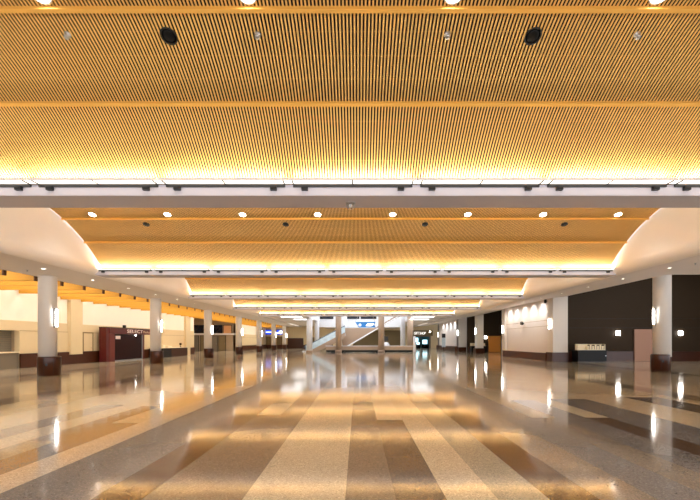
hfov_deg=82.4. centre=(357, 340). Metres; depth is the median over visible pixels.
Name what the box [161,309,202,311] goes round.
beam
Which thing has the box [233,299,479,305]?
ceiling
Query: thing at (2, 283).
beam
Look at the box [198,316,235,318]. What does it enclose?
beam
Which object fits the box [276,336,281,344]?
door
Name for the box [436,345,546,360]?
baseboard
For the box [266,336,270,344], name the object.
door
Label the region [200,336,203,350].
door
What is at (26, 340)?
wall
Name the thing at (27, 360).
baseboard
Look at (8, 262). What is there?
ceiling
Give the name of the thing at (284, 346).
round column
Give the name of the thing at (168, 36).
grille
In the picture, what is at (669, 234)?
wall
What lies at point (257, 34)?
sprinkler
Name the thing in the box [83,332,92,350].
service door
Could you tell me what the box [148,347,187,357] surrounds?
counter
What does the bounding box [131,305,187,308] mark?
beam
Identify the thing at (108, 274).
beam
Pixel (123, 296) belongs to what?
beam
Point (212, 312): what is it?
beam
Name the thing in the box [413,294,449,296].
light
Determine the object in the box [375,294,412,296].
light
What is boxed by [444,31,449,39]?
sprinkler
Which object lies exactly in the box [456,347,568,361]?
baseboard
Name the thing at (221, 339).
door
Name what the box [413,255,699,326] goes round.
ceiling
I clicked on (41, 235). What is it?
wall
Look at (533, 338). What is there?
wall
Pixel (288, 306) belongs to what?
light
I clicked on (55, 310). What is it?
sconce
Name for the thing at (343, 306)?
light
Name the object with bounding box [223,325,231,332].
panel
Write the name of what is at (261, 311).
ceiling
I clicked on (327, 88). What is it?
ceiling
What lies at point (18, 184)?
light
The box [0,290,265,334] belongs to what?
wall
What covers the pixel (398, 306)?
light
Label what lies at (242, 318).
beam
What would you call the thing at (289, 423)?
floor
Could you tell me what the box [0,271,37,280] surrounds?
beam
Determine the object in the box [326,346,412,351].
plinth
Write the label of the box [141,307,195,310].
beam
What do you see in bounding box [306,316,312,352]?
column
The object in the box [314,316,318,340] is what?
column
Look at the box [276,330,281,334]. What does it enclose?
wall screen
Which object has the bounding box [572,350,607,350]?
countertop
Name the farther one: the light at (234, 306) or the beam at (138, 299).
the light at (234, 306)
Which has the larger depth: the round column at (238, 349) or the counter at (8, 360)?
the round column at (238, 349)
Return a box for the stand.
[442,334,445,349]
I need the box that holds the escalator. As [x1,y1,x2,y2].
[302,325,344,351]
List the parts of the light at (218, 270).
rail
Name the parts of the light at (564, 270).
rail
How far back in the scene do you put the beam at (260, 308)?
35.04 m
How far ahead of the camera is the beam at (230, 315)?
44.55 m
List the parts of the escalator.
balustrade glass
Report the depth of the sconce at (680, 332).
29.10 m
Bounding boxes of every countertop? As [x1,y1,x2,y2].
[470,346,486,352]
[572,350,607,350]
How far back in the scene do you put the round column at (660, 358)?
19.70 m
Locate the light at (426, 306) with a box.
[426,306,453,307]
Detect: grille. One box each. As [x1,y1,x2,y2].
[161,29,175,43]
[526,29,540,43]
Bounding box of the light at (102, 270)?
[97,268,152,272]
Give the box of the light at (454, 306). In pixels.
[454,306,479,307]
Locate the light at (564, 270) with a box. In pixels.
[558,268,614,272]
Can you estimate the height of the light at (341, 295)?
0.170 m
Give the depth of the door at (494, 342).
52.87 m
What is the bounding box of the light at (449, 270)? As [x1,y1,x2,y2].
[442,268,500,272]
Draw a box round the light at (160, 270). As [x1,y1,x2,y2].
[152,268,210,272]
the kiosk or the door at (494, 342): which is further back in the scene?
the door at (494, 342)
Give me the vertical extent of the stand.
2.650 m
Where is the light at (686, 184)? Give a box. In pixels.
[671,178,699,190]
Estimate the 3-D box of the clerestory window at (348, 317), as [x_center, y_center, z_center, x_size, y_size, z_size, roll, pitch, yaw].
[-0.866,-3.924,62.965,2.168,0.911,0.070,0,0,0]
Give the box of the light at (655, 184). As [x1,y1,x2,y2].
[544,178,677,190]
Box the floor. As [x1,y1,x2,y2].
[0,348,699,499]
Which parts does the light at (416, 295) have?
rail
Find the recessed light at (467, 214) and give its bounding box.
[464,212,471,216]
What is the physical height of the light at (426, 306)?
0.170 m
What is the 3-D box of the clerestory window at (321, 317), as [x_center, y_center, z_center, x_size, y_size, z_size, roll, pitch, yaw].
[-5.040,-3.924,62.965,2.325,0.911,0.070,0,0,0]
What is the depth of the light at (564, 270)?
16.64 m
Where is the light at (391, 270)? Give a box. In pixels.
[385,268,442,272]
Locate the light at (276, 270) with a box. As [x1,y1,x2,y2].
[268,268,326,272]
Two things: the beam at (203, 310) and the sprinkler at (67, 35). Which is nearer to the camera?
the sprinkler at (67, 35)
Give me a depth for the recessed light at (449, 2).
5.27 m
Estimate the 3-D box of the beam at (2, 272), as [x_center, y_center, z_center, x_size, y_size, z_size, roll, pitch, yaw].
[-16.105,-2.960,15.650,4.590,0.780,0.150,0,0,0]
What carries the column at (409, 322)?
on the floor
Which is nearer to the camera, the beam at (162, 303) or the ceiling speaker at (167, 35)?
the ceiling speaker at (167, 35)
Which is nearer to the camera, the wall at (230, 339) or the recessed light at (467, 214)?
the recessed light at (467, 214)
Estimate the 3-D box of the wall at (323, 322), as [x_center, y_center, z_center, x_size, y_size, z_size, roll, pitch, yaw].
[0.600,-4.845,55.300,13.600,5.350,16.000,0,0,0]
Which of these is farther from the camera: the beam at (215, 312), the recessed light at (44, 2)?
the beam at (215, 312)
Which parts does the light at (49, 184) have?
rail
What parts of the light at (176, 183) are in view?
rail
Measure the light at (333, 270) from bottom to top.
0.170 m
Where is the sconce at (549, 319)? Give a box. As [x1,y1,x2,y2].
[548,318,550,328]
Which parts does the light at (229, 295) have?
rail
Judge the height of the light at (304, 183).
0.170 m
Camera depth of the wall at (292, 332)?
80.00 m
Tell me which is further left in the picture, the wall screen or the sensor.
the wall screen
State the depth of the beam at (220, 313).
41.49 m
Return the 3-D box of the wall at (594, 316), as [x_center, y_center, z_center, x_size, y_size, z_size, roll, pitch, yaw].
[21.750,-2.760,45.500,14.500,8.480,52.600,0,0,0]
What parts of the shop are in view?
frame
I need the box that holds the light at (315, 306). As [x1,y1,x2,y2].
[315,306,342,307]
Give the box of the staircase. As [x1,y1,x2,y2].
[342,316,398,345]
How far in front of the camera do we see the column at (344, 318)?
58.16 m
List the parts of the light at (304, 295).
rail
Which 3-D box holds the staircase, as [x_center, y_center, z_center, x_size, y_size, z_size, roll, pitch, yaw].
[1.891,-1.198,57.150,8.604,5.356,2.100,0,0,0]
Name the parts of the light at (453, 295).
rail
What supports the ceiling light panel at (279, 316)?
attached to the ceiling at (288, 320)
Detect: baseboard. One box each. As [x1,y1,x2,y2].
[19,345,265,367]
[266,345,304,347]
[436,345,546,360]
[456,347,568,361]
[468,347,699,360]
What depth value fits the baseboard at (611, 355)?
29.14 m
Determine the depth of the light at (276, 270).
16.64 m
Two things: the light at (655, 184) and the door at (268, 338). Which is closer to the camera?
the light at (655, 184)
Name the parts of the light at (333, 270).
rail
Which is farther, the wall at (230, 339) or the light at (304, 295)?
the wall at (230, 339)
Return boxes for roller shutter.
[0,330,11,351]
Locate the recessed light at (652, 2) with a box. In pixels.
[648,0,664,4]
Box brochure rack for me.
[575,344,604,349]
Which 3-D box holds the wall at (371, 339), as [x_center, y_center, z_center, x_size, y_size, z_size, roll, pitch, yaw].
[-0.600,-0.320,79.950,18.400,3.600,0.100,0,0,0]
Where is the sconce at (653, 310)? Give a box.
[652,309,655,324]
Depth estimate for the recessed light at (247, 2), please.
5.27 m
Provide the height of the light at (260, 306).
0.170 m
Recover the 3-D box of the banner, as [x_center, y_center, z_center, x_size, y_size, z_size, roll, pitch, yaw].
[1.142,-3.014,60.487,3.162,2.155,0.085,0,0,0]
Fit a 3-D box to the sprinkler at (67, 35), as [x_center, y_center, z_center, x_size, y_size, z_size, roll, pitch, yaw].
[-4.102,-4.301,5.644,0.089,0.095,0.098,0,0,27]
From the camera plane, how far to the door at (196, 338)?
59.95 m
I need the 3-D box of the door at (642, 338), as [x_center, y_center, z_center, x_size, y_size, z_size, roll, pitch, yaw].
[20.900,0.315,29.073,1.600,2.330,0.134,0,0,0]
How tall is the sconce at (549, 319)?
0.800 m
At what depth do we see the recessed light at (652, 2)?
5.27 m
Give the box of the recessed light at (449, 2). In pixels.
[444,0,460,4]
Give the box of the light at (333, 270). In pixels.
[327,268,384,272]
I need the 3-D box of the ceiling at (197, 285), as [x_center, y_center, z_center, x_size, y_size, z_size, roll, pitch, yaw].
[-0.100,-3.905,21.666,21.260,1.839,8.607,0,0,0]
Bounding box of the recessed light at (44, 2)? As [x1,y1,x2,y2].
[36,0,51,4]
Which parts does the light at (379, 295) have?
rail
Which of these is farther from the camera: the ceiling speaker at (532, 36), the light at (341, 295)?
the light at (341, 295)
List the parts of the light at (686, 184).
rail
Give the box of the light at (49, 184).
[27,178,161,190]
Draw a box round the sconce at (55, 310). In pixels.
[54,309,57,326]
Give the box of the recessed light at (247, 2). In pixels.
[240,0,256,4]
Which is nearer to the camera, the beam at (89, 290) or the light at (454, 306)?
the beam at (89, 290)
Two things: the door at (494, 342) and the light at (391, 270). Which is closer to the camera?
the light at (391, 270)
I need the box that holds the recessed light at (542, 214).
[539,212,546,216]
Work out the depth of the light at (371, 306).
34.83 m
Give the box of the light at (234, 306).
[234,306,259,307]
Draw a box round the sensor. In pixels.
[346,202,355,209]
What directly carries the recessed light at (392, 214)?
attached to the ceiling at (117, 237)
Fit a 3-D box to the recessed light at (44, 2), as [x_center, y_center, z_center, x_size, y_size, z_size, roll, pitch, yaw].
[-4.120,-4.498,5.179,0.264,0.095,0.256,0,0,5]
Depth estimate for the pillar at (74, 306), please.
25.77 m
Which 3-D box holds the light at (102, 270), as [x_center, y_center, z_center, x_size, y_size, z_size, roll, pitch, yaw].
[-9.740,-2.935,16.640,2.400,0.170,0.207,0,0,0]
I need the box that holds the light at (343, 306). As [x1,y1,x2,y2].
[343,306,370,307]
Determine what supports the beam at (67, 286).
attached to the ceiling
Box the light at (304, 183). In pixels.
[288,178,416,190]
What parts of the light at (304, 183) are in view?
rail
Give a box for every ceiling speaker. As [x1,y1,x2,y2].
[160,27,177,44]
[524,27,541,44]
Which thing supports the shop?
on the floor
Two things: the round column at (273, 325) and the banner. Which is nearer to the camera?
the banner
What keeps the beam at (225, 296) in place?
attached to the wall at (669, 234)
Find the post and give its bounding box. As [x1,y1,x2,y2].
[413,336,415,351]
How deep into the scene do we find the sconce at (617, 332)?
29.10 m
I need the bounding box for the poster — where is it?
[442,338,445,346]
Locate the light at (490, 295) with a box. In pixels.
[488,294,522,296]
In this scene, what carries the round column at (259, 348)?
on the floor
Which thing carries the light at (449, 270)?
attached to the beam at (108, 274)
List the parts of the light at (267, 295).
rail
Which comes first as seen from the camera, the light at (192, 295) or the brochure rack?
the light at (192, 295)
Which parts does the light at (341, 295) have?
rail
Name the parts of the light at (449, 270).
rail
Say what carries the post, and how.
on the floor
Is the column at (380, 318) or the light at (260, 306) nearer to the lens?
the light at (260, 306)
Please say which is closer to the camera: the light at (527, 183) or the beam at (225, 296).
the light at (527, 183)
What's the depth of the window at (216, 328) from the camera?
59.95 m
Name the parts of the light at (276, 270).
rail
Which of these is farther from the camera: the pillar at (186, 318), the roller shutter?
the pillar at (186, 318)
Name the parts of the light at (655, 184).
rail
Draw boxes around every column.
[37,275,60,375]
[150,298,163,363]
[204,309,213,357]
[235,316,242,353]
[256,320,262,351]
[271,323,276,349]
[282,326,286,348]
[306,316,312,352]
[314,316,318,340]
[335,316,341,352]
[342,316,346,345]
[378,316,384,352]
[400,316,404,345]
[407,316,412,345]
[650,275,671,370]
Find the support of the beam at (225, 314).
attached to the ceiling
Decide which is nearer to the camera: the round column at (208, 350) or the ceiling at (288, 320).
the round column at (208, 350)
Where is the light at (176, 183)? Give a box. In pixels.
[157,178,288,190]
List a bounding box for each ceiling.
[0,0,699,184]
[0,252,301,326]
[50,208,659,269]
[185,278,527,293]
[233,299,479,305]
[260,310,453,313]
[264,316,449,328]
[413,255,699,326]
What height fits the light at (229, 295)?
0.170 m
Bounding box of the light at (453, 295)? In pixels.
[450,294,487,296]
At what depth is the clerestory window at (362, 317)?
62.96 m
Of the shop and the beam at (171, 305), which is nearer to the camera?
the beam at (171, 305)
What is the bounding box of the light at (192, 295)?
[190,294,224,296]
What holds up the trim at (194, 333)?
attached to the wall at (230, 339)
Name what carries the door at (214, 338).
in the wall at (230, 339)
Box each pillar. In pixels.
[67,299,82,354]
[184,316,189,354]
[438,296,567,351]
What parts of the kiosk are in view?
panel, frame, cornice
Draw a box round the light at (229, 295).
[225,294,262,296]
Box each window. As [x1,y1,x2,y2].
[194,325,203,332]
[213,325,222,332]
[320,316,332,318]
[347,316,358,318]
[361,316,375,318]
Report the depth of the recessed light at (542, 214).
14.27 m
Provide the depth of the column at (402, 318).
58.70 m
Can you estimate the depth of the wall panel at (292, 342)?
79.75 m
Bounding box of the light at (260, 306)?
[260,306,287,307]
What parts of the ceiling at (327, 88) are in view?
cross rod, slat panel, slat panel, slat panel, cross rod, cross rod, cross rod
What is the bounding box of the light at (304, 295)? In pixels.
[300,294,337,296]
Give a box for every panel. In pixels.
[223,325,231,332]
[279,316,303,317]
[288,338,302,347]
[412,316,435,317]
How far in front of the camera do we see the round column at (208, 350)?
35.11 m
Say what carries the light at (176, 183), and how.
attached to the beam at (161, 196)
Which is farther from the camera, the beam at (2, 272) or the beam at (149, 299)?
the beam at (149, 299)
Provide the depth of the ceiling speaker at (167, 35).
5.66 m
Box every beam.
[0,185,699,207]
[0,269,6,275]
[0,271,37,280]
[0,281,63,285]
[0,282,85,289]
[19,287,104,293]
[58,290,120,296]
[60,294,135,299]
[81,297,148,301]
[93,299,149,303]
[95,270,615,277]
[107,302,169,305]
[119,303,179,307]
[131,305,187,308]
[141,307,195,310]
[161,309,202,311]
[161,310,203,312]
[167,312,214,313]
[174,312,219,314]
[181,313,224,315]
[188,295,524,298]
[189,314,229,316]
[193,315,233,317]
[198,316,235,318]
[212,318,245,319]
[213,319,248,320]
[221,320,254,321]
[232,307,480,309]
[258,313,455,315]
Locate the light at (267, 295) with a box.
[263,294,299,296]
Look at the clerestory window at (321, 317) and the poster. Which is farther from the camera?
the poster
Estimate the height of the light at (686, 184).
0.170 m
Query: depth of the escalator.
54.66 m
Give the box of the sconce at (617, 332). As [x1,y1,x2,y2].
[615,330,619,335]
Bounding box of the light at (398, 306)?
[398,306,425,307]
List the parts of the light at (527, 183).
rail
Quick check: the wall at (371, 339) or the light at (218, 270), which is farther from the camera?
the wall at (371, 339)
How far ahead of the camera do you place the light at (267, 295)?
25.82 m
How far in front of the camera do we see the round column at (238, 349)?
44.26 m
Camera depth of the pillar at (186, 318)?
42.70 m
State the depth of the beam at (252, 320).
53.68 m
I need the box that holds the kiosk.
[99,327,149,361]
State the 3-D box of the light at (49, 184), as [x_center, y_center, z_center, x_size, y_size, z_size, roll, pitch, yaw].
[-4.920,-2.935,7.497,2.400,0.170,0.207,0,0,0]
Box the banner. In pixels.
[355,320,375,327]
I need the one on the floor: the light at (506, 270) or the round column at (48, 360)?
the round column at (48, 360)
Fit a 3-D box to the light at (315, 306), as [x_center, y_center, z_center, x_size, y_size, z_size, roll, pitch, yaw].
[-2.510,-2.935,34.928,2.400,0.170,0.207,0,0,0]
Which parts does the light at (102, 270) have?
rail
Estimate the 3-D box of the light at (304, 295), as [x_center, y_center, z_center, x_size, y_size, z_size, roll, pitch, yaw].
[-2.510,-2.935,25.785,2.400,0.170,0.207,0,0,0]
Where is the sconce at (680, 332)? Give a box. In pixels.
[678,330,682,335]
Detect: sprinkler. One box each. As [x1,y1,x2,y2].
[64,31,71,39]
[254,31,260,39]
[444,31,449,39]
[633,31,640,39]
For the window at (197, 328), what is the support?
in the wall at (230, 339)
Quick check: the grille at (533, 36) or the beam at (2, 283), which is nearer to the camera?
the grille at (533, 36)
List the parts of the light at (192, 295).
rail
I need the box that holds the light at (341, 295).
[338,294,374,296]
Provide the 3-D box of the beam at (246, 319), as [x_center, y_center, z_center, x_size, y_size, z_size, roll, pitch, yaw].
[-16.105,-2.960,50.702,4.590,0.780,0.150,0,0,0]
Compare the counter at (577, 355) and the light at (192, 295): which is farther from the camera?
the counter at (577, 355)
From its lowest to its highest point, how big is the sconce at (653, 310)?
0.800 m
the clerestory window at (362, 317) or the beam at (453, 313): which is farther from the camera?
the clerestory window at (362, 317)
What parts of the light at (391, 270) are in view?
rail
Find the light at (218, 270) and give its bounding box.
[210,268,268,272]
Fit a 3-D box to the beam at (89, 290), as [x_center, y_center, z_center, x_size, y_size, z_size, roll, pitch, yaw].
[-16.105,-2.960,21.746,4.590,0.780,0.150,0,0,0]
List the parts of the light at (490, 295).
rail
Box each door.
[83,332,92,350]
[194,336,198,350]
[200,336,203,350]
[212,336,217,350]
[218,336,225,350]
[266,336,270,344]
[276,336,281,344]
[488,336,500,351]
[634,329,651,360]
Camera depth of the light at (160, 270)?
16.64 m
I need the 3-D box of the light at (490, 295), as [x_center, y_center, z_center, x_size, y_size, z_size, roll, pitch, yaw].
[9.540,-2.935,25.785,2.400,0.170,0.207,0,0,0]
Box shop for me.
[413,330,432,347]
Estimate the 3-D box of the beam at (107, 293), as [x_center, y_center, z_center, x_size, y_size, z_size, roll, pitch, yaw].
[-16.105,-2.960,23.270,4.590,0.780,0.150,0,0,0]
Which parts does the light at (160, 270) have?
rail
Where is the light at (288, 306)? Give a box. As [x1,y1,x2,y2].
[288,306,314,307]
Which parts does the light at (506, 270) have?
rail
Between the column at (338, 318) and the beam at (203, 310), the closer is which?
the beam at (203, 310)
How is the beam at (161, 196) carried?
attached to the wall at (669, 234)
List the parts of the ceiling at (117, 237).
slat panel, slat panel, slat panel, cross rod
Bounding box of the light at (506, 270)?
[500,268,558,272]
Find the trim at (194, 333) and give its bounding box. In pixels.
[194,333,235,334]
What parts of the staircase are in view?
handrail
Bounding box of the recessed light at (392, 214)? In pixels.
[389,212,395,216]
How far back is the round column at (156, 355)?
25.96 m
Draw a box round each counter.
[0,352,19,369]
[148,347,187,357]
[572,350,607,361]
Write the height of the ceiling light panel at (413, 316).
0.040 m
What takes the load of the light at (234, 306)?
attached to the beam at (260, 308)
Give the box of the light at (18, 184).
[0,178,33,190]
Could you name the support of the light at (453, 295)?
attached to the beam at (225, 296)
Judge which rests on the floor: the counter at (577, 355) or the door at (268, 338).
the counter at (577, 355)
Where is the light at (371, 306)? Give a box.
[371,306,397,307]
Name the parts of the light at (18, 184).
rail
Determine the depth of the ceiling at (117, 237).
15.39 m
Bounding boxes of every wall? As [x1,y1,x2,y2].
[0,208,260,315]
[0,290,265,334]
[0,320,265,353]
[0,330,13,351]
[194,319,235,350]
[266,324,437,347]
[313,316,412,326]
[313,330,399,345]
[439,300,546,352]
[453,208,699,315]
[467,275,699,351]
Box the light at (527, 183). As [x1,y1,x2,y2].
[417,178,547,190]
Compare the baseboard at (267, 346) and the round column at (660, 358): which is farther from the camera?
the baseboard at (267, 346)
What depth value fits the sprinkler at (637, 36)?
5.63 m

